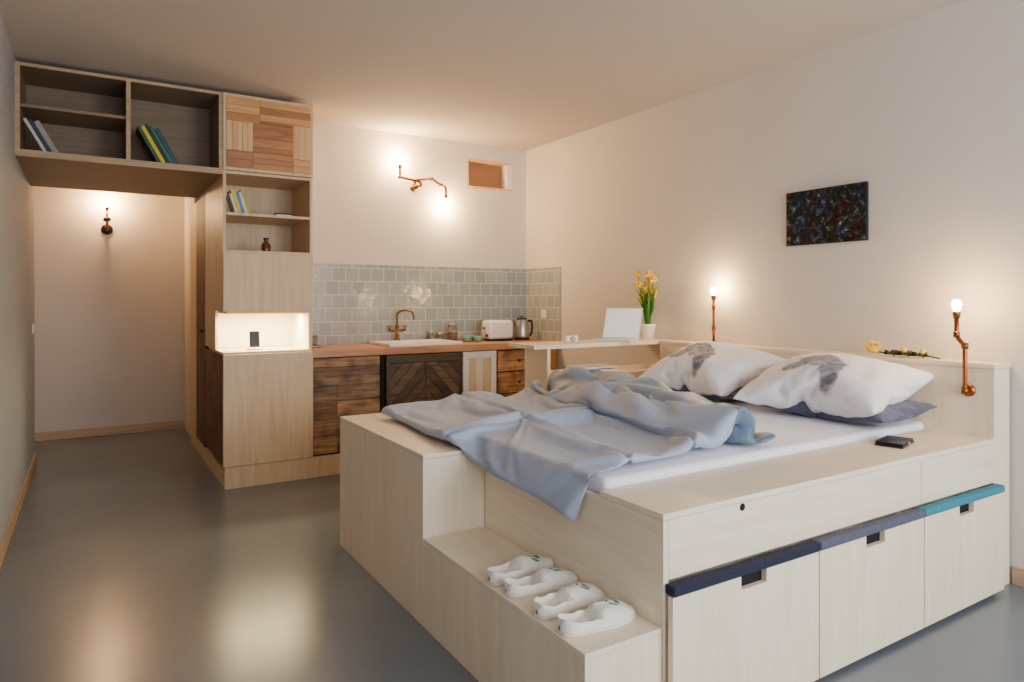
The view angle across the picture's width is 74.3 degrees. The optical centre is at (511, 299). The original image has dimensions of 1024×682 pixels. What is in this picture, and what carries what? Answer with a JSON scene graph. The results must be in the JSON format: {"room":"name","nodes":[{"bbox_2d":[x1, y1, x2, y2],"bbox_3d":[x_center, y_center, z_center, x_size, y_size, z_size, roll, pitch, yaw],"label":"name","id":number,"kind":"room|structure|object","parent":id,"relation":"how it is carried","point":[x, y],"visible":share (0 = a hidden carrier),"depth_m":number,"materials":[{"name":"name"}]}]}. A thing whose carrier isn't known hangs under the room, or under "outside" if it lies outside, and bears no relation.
{"room":"studio apartment","nodes":[
{"label":"studio apartment","id":0,"kind":"room"},
{"bbox_2d":[0,11,34,543],"bbox_3d":[-1.714,-0.075,1.878,0.150,2.750,8.200,0,0,-32],"label":"wall","id":1,"kind":"structure","parent":0,"point":[17,195],"depth_m":3.90,"materials":[{"name":"grey paint"}]},
{"bbox_2d":[0,453,36,567],"bbox_3d":[-1.645,1.260,1.921,0.014,0.080,8.200,0,0,-32],"label":"baseboard","id":2,"kind":"structure","parent":1,"relation":"attached to","point":[6,538],"depth_m":3.96,"materials":[{"name":"brown wood"}]},
{"bbox_2d":[15,61,222,197],"bbox_3d":[-2.802,-1.140,4.862,1.150,0.560,1.283,0,0,-32],"label":"upper cabinet","id":3,"kind":"object","parent":1,"relation":"attached to","point":[92,120],"visible":0.98,"depth_m":4.56,"materials":[{"name":"brown wood"}]},
{"bbox_2d":[23,118,57,151],"bbox_3d":[-2.917,-1.002,4.192,0.178,0.201,0.160,0,0,-32],"label":"leaning books","id":4,"kind":"object","parent":3,"relation":"on","point":[35,128],"visible":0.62,"depth_m":4.13,"materials":[{"name":"grey paper"}]},
{"bbox_2d":[135,124,178,163],"bbox_3d":[-2.382,-1.028,4.536,0.246,0.253,0.180,0,0,-32],"label":"leaning books","id":5,"kind":"object","parent":3,"relation":"on","point":[152,140],"visible":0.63,"depth_m":4.46,"materials":[{"name":"green paper"}]},
{"bbox_2d":[35,186,184,432],"bbox_3d":[-4.382,-0.075,6.296,3.600,2.750,0.120,0,0,-32],"label":"wall","id":6,"kind":"structure","parent":0,"point":[110,309],"depth_m":6.52,"materials":[{"name":"paint"}]},
{"bbox_2d":[101,201,112,234],"bbox_3d":[-3.871,-0.786,6.463,0.100,0.313,0.135,0,0,-32],"label":"wall sconce","id":7,"kind":"object","parent":6,"relation":"attached to","point":[107,229],"visible":1,"depth_m":6.43,"materials":[{"name":"brown metal"}]},
{"bbox_2d":[35,420,184,440],"bbox_3d":[-4.538,1.260,6.120,2.850,0.080,0.014,0,0,-32],"label":"baseboard","id":8,"kind":"structure","parent":6,"relation":"attached to","point":[121,429],"depth_m":6.51,"materials":[{"name":"brown wood"}]},
{"bbox_2d":[185,192,204,435],"bbox_3d":[-3.061,-0.075,6.586,0.150,2.750,0.780,0,0,-32],"label":"wall","id":9,"kind":"structure","parent":0,"point":[189,202],"depth_m":6.67,"materials":[{"name":"paint"}]},
{"bbox_2d":[312,122,466,344],"bbox_3d":[-1.113,-0.075,5.878,1.568,2.750,0.120,0,0,-32],"label":"wall","id":10,"kind":"object","parent":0,"point":[362,213],"visible":0.29,"depth_m":5.82,"materials":[{"name":"paint"}]},
{"bbox_2d":[398,158,447,204],"bbox_3d":[-0.791,-1.036,5.950,0.481,0.370,0.096,0,0,-32],"label":"wall lamp","id":11,"kind":"object","parent":10,"relation":"attached to","point":[414,187],"visible":1,"depth_m":5.91,"materials":[{"name":"gold metal"}]},
{"bbox_2d":[467,160,468,184],"bbox_3d":[-0.439,-1.175,6.296,0.020,0.230,0.120,0,0,-32],"label":"frame","id":12,"kind":"object","parent":10,"relation":"attached to","point":[467,160],"visible":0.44,"depth_m":6.25,"materials":[{"name":"brown wood"}]},
{"bbox_2d":[0,0,964,150],"bbox_3d":[-0.929,-1.500,2.955,5.940,0.100,9.500,0,0,-32],"label":"ceiling","id":13,"kind":"structure","parent":0,"point":[524,75],"depth_m":3.93,"materials":[{"name":"paint"}]},
{"bbox_2d":[467,187,511,268],"bbox_3d":[-0.239,0.130,6.421,0.490,2.340,0.120,0,0,-32],"label":"wall","id":14,"kind":"structure","parent":0,"point":[489,212],"depth_m":6.37,"materials":[{"name":"paint"}]},
{"bbox_2d":[467,185,511,191],"bbox_3d":[-0.239,-1.050,6.421,0.490,0.020,0.120,0,0,-32],"label":"frame","id":15,"kind":"object","parent":14,"relation":"on","point":[469,186],"visible":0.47,"depth_m":6.37,"materials":[{"name":"brown wood"}]},
{"bbox_2d":[501,165,511,189],"bbox_3d":[-0.057,-1.175,6.534,0.060,0.230,0.120,0,0,-32],"label":"frame","id":16,"kind":"object","parent":15,"relation":"on","point":[506,171],"visible":0.76,"depth_m":6.49,"materials":[{"name":"white paint"}]},
{"bbox_2d":[467,158,511,188],"bbox_3d":[-0.239,-1.185,6.421,0.490,0.250,0.120,0,0,-32],"label":"window","id":17,"kind":"structure","parent":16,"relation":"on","point":[474,161],"depth_m":6.44,"materials":[{"name":"brown wood"}]},
{"bbox_2d":[467,143,511,163],"bbox_3d":[-0.239,-1.380,6.421,0.490,0.140,0.120,0,0,-32],"label":"wall","id":18,"kind":"object","parent":17,"relation":"on","point":[474,151],"visible":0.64,"depth_m":6.37,"materials":[{"name":"paint"}]},
{"bbox_2d":[0,428,1023,681],"bbox_3d":[-0.929,1.350,2.955,5.940,0.100,9.500,0,0,-32],"label":"floor","id":19,"kind":"structure","parent":0,"point":[127,559],"depth_m":2.94,"materials":[{"name":"concrete"}]},
{"bbox_2d":[190,170,339,489],"bbox_3d":[-1.958,-0.060,5.701,1.210,2.720,1.848,0,0,-32],"label":"storage unit","id":20,"kind":"object","parent":19,"relation":"on","point":[251,411],"visible":0.86,"depth_m":4.89,"materials":[{"name":"beige laminate"}]},
{"bbox_2d":[226,189,249,212],"bbox_3d":[-1.945,-0.691,4.796,0.137,0.171,0.160,0,0,-32],"label":"leaning books","id":21,"kind":"object","parent":20,"relation":"on","point":[236,202],"visible":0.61,"depth_m":4.73,"materials":[{"name":"paper"}]},
{"bbox_2d":[246,331,262,349],"bbox_3d":[-1.863,0.293,4.894,0.116,0.134,0.116,0,0,-32],"label":"phone","id":22,"kind":"object","parent":20,"relation":"on","point":[254,338],"visible":1,"depth_m":4.89,"materials":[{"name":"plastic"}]},
{"bbox_2d":[261,238,270,250],"bbox_3d":[-1.782,-0.398,4.897,0.064,0.105,0.064,0,0,-32],"label":"bottle","id":23,"kind":"object","parent":20,"relation":"on","point":[265,246],"visible":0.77,"depth_m":4.88,"materials":[{"name":"brown glass"}]},
{"bbox_2d":[223,92,312,177],"bbox_3d":[-1.710,-1.155,4.771,0.610,0.526,0.029,0,0,-32],"label":"door","id":24,"kind":"structure","parent":20,"relation":"attached to","point":[261,135],"depth_m":4.75,"materials":[{"name":"brown wood"}]},
{"bbox_2d":[226,212,309,225],"bbox_3d":[-1.858,-0.595,5.009,0.570,0.020,0.530,0,0,-32],"label":"shelf","id":25,"kind":"object","parent":20,"relation":"attached to","point":[232,218],"depth_m":4.97,"materials":[{"name":"beige wood"}]},
{"bbox_2d":[226,250,309,254],"bbox_3d":[-1.858,-0.335,5.009,0.570,0.020,0.530,0,0,-32],"label":"shelf","id":26,"kind":"object","parent":20,"relation":"attached to","point":[228,252],"depth_m":4.76,"materials":[{"name":"beige wood"}]},
{"bbox_2d":[273,213,291,215],"bbox_3d":[-1.698,-0.618,4.979,0.110,0.025,0.150,0,0,-32],"label":"notebooks","id":27,"kind":"object","parent":20,"relation":"on","point":[284,214],"visible":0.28,"depth_m":4.92,"materials":[{"name":"white paper"}]},
{"bbox_2d":[312,338,556,456],"bbox_3d":[-0.656,0.835,5.756,2.216,0.930,0.551,0,0,-32],"label":"base cabinet","id":28,"kind":"object","parent":19,"relation":"on","point":[348,379],"visible":0.58,"depth_m":5.33,"materials":[{"name":"brown wood"}]},
{"bbox_2d":[312,338,553,357],"bbox_3d":[-0.656,0.398,5.756,2.216,0.055,0.551,0,0,-32],"label":"countertop","id":29,"kind":"structure","parent":28,"relation":"on","point":[347,350],"depth_m":5.38,"materials":[{"name":"brown wood"}]},
{"bbox_2d":[386,309,414,339],"bbox_3d":[-0.956,0.212,5.797,0.244,0.265,0.108,0,0,-10],"label":"brass faucet","id":30,"kind":"object","parent":29,"relation":"on","point":[396,329],"visible":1,"depth_m":5.78,"materials":[{"name":"gold metal"}]},
{"bbox_2d":[370,339,461,346],"bbox_3d":[-0.803,0.357,5.652,0.640,0.024,0.450,0,0,-32],"label":"sink","id":31,"kind":"object","parent":29,"relation":"in","point":[421,342],"visible":1,"depth_m":5.59,"materials":[{"name":"white ceramic"}]},
{"bbox_2d":[427,330,434,338],"bbox_3d":[-0.720,0.319,5.992,0.070,0.102,0.070,0,0,-32],"label":"glass storage jar","id":32,"kind":"object","parent":29,"relation":"on","point":[430,335],"visible":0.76,"depth_m":5.96,"materials":[{"name":"glass"}]},
{"bbox_2d":[437,332,442,338],"bbox_3d":[-0.644,0.329,6.040,0.060,0.082,0.060,0,0,-32],"label":"glass storage jar","id":33,"kind":"object","parent":29,"relation":"on","point":[439,334],"visible":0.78,"depth_m":6.02,"materials":[{"name":"glass"}]},
{"bbox_2d":[447,323,457,340],"bbox_3d":[-0.533,0.289,6.050,0.090,0.162,0.090,0,0,-32],"label":"glass storage jar","id":34,"kind":"object","parent":29,"relation":"on","point":[452,331],"visible":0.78,"depth_m":6.02,"materials":[{"name":"glass"}]},
{"bbox_2d":[462,336,472,341],"bbox_3d":[-0.397,0.345,5.990,0.090,0.050,0.080,0,0,6],"label":"mug","id":35,"kind":"object","parent":29,"relation":"on","point":[465,338],"visible":1,"depth_m":5.96,"materials":[{"name":"green ceramic"}]},
{"bbox_2d":[473,336,483,341],"bbox_3d":[-0.297,0.345,5.981,0.090,0.050,0.080,0,0,6],"label":"mug","id":36,"kind":"object","parent":29,"relation":"on","point":[476,338],"visible":1,"depth_m":5.95,"materials":[{"name":"green ceramic"}]},
{"bbox_2d":[482,319,512,340],"bbox_3d":[-0.140,0.274,6.152,0.285,0.192,0.160,0,0,-32],"label":"toaster","id":37,"kind":"object","parent":29,"relation":"on","point":[499,329],"visible":0.95,"depth_m":6.08,"materials":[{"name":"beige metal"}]},
{"bbox_2d":[514,316,532,339],"bbox_3d":[0.109,0.257,6.296,0.184,0.226,0.149,0,0,1],"label":"electric kettle","id":38,"kind":"object","parent":29,"relation":"on","point":[521,332],"visible":1,"depth_m":6.25,"materials":[{"name":"silver metal"}]},
{"bbox_3d":[-1.566,0.364,5.325,0.160,0.012,0.160,0,0,-32],"label":"dish","id":39,"kind":"object","parent":28,"relation":"on","visible":0},
{"bbox_2d":[312,335,317,345],"bbox_3d":[-1.566,0.323,5.325,0.070,0.085,0.070,0,0,-32],"label":"drinking glass","id":40,"kind":"object","parent":39,"relation":"on","point":[314,337],"visible":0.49,"depth_m":5.30,"materials":[{"name":"clear glass"}]},
{"bbox_2d":[509,338,670,386],"bbox_3d":[0.575,0.794,4.719,1.218,1.012,0.310,0,0,-32],"label":"desk","id":41,"kind":"object","parent":19,"relation":"on","point":[537,354],"visible":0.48,"depth_m":4.49,"materials":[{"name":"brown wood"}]},
{"bbox_2d":[564,335,577,342],"bbox_3d":[0.405,0.263,4.597,0.100,0.050,0.058,0,0,-32],"label":"compact camera","id":42,"kind":"object","parent":41,"relation":"on","point":[570,338],"visible":1,"depth_m":4.58,"materials":[{"name":"white plastic"}]},
{"bbox_2d":[564,363,616,370],"bbox_3d":[0.543,0.470,4.687,0.308,0.029,0.210,0,0,-32],"label":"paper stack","id":43,"kind":"object","parent":41,"relation":"on","point":[591,367],"visible":0.59,"depth_m":4.64,"materials":[{"name":"white paper"}]},
{"bbox_2d":[592,308,642,341],"bbox_3d":[0.748,0.173,4.791,0.280,0.230,0.275,0,0,30],"label":"laptop","id":44,"kind":"object","parent":41,"relation":"on","point":[620,324],"visible":1,"depth_m":4.86,"materials":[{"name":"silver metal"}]},
{"bbox_2d":[633,270,657,338],"bbox_3d":[0.981,0.032,4.962,0.210,0.512,0.271,0,0,-32],"label":"daffodils","id":45,"kind":"object","parent":41,"relation":"on","point":[648,295],"visible":0.99,"depth_m":4.95,"materials":[{"name":"yellow plant"}]},
{"bbox_2d":[340,340,1010,681],"bbox_3d":[0.701,0.794,3.330,2.470,1.012,2.146,0,0,-32],"label":"bed","id":46,"kind":"object","parent":19,"relation":"on","point":[805,566],"visible":0.81,"depth_m":2.43,"materials":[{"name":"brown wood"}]},
{"bbox_2d":[486,555,553,585],"bbox_3d":[0.028,0.918,2.338,0.276,0.060,0.104,0,0,-37],"label":"slipper","id":47,"kind":"object","parent":46,"relation":"on","point":[521,566],"visible":0.91,"depth_m":2.31,"materials":[{"name":"white fabric"}]},
{"bbox_2d":[504,567,577,598],"bbox_3d":[0.101,0.919,2.227,0.275,0.057,0.104,0,0,-30],"label":"slipper","id":48,"kind":"object","parent":46,"relation":"on","point":[544,580],"visible":0.97,"depth_m":2.20,"materials":[{"name":"white fabric"}]},
{"bbox_2d":[533,583,603,619],"bbox_3d":[0.175,0.919,2.100,0.276,0.056,0.104,0,0,-38],"label":"slipper","id":49,"kind":"object","parent":46,"relation":"on","point":[576,596],"visible":0.98,"depth_m":2.08,"materials":[{"name":"white fabric"}]},
{"bbox_2d":[556,599,635,637],"bbox_3d":[0.253,0.919,1.981,0.275,0.058,0.104,0,0,-31],"label":"slipper","id":50,"kind":"object","parent":46,"relation":"on","point":[604,615],"visible":1,"depth_m":1.96,"materials":[{"name":"white fabric"}]},
{"bbox_2d":[710,287,716,341],"bbox_3d":[1.340,0.100,4.494,0.070,0.375,0.070,0,0,-32],"label":"bedside lamp","id":51,"kind":"object","parent":46,"relation":"on","point":[713,289],"visible":0.8,"depth_m":4.49,"materials":[{"name":"gold metal"}]},
{"bbox_2d":[587,399,923,493],"bbox_3d":[0.715,0.639,3.446,1.992,0.102,1.660,0,0,-32],"label":"mattress","id":52,"kind":"object","parent":46,"relation":"on","point":[794,433],"visible":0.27,"depth_m":2.75,"materials":[{"name":"white fabric"}]},
{"bbox_2d":[381,365,776,520],"bbox_3d":[0.324,0.553,3.221,1.451,0.361,1.671,0,0,-29],"label":"duvet","id":53,"kind":"object","parent":52,"relation":"on","point":[545,442],"visible":1,"depth_m":2.84,"materials":[{"name":"fabric"}]},
{"bbox_2d":[673,389,738,400],"bbox_3d":[1.211,0.520,4.093,0.425,0.165,0.653,0,0,-32],"label":"pillow","id":54,"kind":"object","parent":52,"relation":"on","point":[710,397],"visible":0.12,"depth_m":3.92,"materials":[{"name":"fabric"}]},
{"bbox_2d":[638,340,786,397],"bbox_3d":[1.190,0.409,4.091,0.548,0.318,0.725,0,0,-29],"label":"printed pillow","id":55,"kind":"object","parent":52,"relation":"on","point":[707,367],"visible":0.91,"depth_m":3.90,"materials":[{"name":"white fabric"}]},
{"bbox_2d":[758,400,937,426],"bbox_3d":[1.634,0.519,3.356,0.456,0.150,0.682,0,0,-32],"label":"pillow","id":56,"kind":"object","parent":52,"relation":"on","point":[907,409],"visible":0.44,"depth_m":3.14,"materials":[{"name":"fabric"}]},
{"bbox_2d":[733,352,933,418],"bbox_3d":[1.596,0.416,3.397,0.563,0.298,0.740,0,0,-35],"label":"printed pillow","id":57,"kind":"object","parent":56,"relation":"on","point":[840,384],"visible":0.95,"depth_m":3.23,"materials":[{"name":"white fabric"}]},
{"bbox_2d":[875,435,913,448],"bbox_3d":[1.646,0.609,2.904,0.113,0.019,0.180,0,0,44],"label":"wallet","id":58,"kind":"object","parent":46,"relation":"on","point":[888,440],"visible":1,"depth_m":2.87,"materials":[{"name":"leather"}]},
{"bbox_2d":[865,340,939,358],"bbox_3d":[1.972,0.248,3.411,0.113,0.076,0.355,0,0,-32],"label":"rose","id":59,"kind":"object","parent":46,"relation":"on","point":[872,346],"visible":1,"depth_m":3.44,"materials":[{"name":"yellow plant"}]},
{"bbox_2d":[951,299,975,396],"bbox_3d":[2.073,0.221,3.110,0.056,0.448,0.086,0,0,-32],"label":"bedside lamp","id":60,"kind":"object","parent":46,"relation":"attached to","point":[969,390],"visible":1,"depth_m":3.10,"materials":[{"name":"gold metal"}]},
{"bbox_2d":[952,311,960,317],"bbox_3d":[2.055,0.069,3.125,0.034,0.033,0.034,0,0,-32],"label":"socket","id":61,"kind":"object","parent":60,"relation":"attached to","point":[956,314],"depth_m":3.11,"materials":[{"name":"gold metal"}]},
{"bbox_2d":[512,149,525,338],"bbox_3d":[0.037,-0.075,6.592,0.160,2.750,0.120,0,0,-32],"label":"wall","id":62,"kind":"object","parent":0,"point":[518,156],"visible":0.36,"depth_m":6.54,"materials":[{"name":"paint"}]},
{"bbox_2d":[640,324,655,338],"bbox_3d":[0.999,0.232,4.977,0.120,0.112,0.120,0,0,-32],"label":"pot","id":63,"kind":"object","parent":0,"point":[647,330],"depth_m":4.93,"materials":[{"name":"white ceramic"}]},
{"bbox_2d":[526,0,1023,582],"bbox_3d":[2.047,-0.075,3.650,0.150,2.750,7.240,0,0,-32],"label":"wall","id":64,"kind":"structure","parent":0,"point":[927,110],"depth_m":3.92,"materials":[{"name":"paint"}]},
{"bbox_2d":[312,263,525,344],"bbox_3d":[-0.807,0.035,5.993,2.210,0.670,0.008,0,0,-32],"label":"backsplash","id":65,"kind":"structure","parent":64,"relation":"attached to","point":[353,303],"depth_m":5.92,"materials":[{"name":"tile"}]},
{"bbox_2d":[526,267,560,340],"bbox_3d":[0.288,0.035,6.332,0.008,0.670,0.572,0,0,-32],"label":"backsplash","id":66,"kind":"structure","parent":64,"relation":"attached to","point":[543,285],"depth_m":6.30,"materials":[{"name":"tile"}]},
{"bbox_2d":[541,310,545,317],"bbox_3d":[0.294,0.130,6.304,0.011,0.080,0.080,0,0,-32],"label":"wall outlet","id":67,"kind":"object","parent":64,"relation":"attached to","point":[543,312],"visible":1,"depth_m":6.30,"materials":[{"name":"white plastic"}]},
{"bbox_2d":[786,181,868,245],"bbox_3d":[1.799,-0.485,3.884,0.024,0.320,0.500,0,0,-32],"label":"wall picture","id":68,"kind":"object","parent":64,"relation":"attached to","point":[840,213],"visible":1,"depth_m":3.85,"materials":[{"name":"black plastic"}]},
{"bbox_2d":[1012,566,1023,586],"bbox_3d":[3.091,1.260,1.814,0.014,0.080,3.020,0,0,-32],"label":"baseboard","id":69,"kind":"structure","parent":64,"relation":"attached to","point":[1017,573],"depth_m":3.07,"materials":[{"name":"brown wood"}]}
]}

